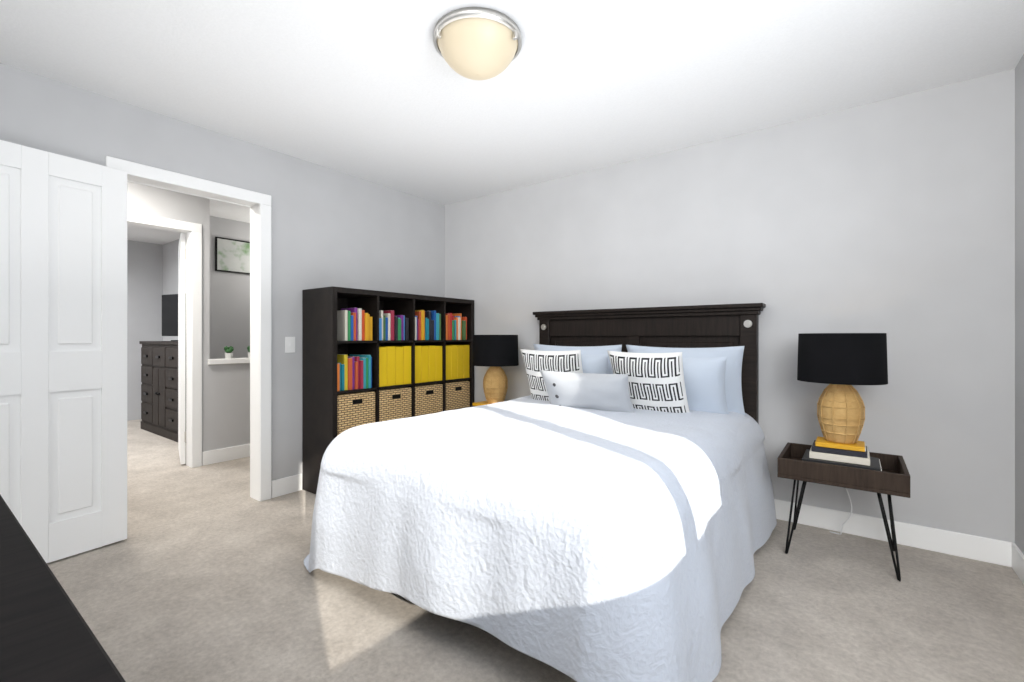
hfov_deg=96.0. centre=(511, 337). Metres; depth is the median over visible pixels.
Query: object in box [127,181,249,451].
wall
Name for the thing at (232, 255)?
framed artwork
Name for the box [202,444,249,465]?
baseboard
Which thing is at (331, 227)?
wall
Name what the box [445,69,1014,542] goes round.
wall
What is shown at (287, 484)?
baseboard
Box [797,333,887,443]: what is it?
lamp
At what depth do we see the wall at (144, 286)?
6.30 m
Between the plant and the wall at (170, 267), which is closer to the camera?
the plant
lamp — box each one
[472,335,518,403]
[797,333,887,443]
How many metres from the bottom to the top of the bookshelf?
1.470 m
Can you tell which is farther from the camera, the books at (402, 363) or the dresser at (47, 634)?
the books at (402, 363)
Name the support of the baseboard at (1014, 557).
attached to the wall at (1019, 305)
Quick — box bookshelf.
[302,286,473,493]
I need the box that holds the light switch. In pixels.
[285,337,294,352]
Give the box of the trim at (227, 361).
[208,358,249,364]
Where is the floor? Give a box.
[47,419,1023,681]
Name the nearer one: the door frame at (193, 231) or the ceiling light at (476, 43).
the ceiling light at (476, 43)
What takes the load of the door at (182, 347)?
in the wall at (153, 201)
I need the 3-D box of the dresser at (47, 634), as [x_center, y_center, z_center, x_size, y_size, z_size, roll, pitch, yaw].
[-0.850,0.720,0.525,1.650,0.800,0.479,0,0,37]
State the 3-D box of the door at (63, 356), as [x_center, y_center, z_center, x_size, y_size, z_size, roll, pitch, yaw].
[-2.294,0.098,2.220,0.184,2.020,0.730,0,0,37]
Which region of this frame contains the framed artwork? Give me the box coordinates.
[215,237,249,274]
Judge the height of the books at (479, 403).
0.158 m
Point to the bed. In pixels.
(597, 504)
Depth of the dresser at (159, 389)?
5.22 m
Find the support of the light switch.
attached to the wall at (331, 227)
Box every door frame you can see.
[106,156,270,501]
[127,211,201,467]
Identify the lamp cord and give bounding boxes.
[829,488,851,534]
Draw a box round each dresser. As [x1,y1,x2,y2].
[0,495,125,681]
[139,341,177,441]
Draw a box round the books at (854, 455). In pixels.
[802,436,881,470]
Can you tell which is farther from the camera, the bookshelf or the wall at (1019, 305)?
the bookshelf
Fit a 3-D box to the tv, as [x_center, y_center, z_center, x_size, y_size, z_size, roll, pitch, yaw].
[-3.740,-0.229,5.270,0.782,0.543,0.223,0,0,37]
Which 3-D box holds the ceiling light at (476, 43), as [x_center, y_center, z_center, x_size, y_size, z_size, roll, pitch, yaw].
[-0.149,-1.230,2.015,0.384,0.159,0.384,0,0,37]
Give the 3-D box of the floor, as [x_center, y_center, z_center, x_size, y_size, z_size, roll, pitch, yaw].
[-2.040,1.170,3.352,8.760,0.100,3.900,0,0,37]
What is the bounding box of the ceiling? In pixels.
[0,0,1023,244]
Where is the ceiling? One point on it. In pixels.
(382, 92)
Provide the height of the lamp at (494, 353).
0.561 m
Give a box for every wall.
[0,63,444,480]
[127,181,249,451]
[127,240,162,420]
[163,239,178,340]
[210,216,249,358]
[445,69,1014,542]
[1015,54,1023,553]
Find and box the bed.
[304,303,776,681]
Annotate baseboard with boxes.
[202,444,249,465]
[271,474,301,495]
[774,499,1005,565]
[1006,541,1023,584]
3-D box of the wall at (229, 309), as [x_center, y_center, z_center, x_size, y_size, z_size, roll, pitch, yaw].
[-2.952,-0.095,5.456,0.120,2.430,1.320,0,0,37]
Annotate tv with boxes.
[162,294,177,340]
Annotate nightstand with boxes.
[777,442,909,581]
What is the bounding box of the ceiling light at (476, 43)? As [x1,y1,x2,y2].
[433,7,521,79]
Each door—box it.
[0,140,126,562]
[178,233,185,464]
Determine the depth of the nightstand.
2.26 m
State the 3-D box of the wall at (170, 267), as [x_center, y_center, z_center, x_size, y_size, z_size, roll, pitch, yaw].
[-4.082,-0.095,5.949,2.280,2.430,0.120,0,0,37]
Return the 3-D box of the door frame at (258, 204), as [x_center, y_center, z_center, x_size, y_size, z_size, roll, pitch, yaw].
[-1.995,0.068,2.894,0.156,2.105,0.880,0,0,37]
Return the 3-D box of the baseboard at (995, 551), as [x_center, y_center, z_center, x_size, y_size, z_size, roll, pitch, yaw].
[1.032,1.060,3.296,3.450,0.120,0.014,0,0,37]
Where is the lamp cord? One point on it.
(847, 519)
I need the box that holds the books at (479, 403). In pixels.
[470,401,489,406]
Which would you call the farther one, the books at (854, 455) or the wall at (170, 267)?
the wall at (170, 267)
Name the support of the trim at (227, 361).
on the wall at (153, 201)
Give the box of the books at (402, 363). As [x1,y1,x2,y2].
[319,307,466,391]

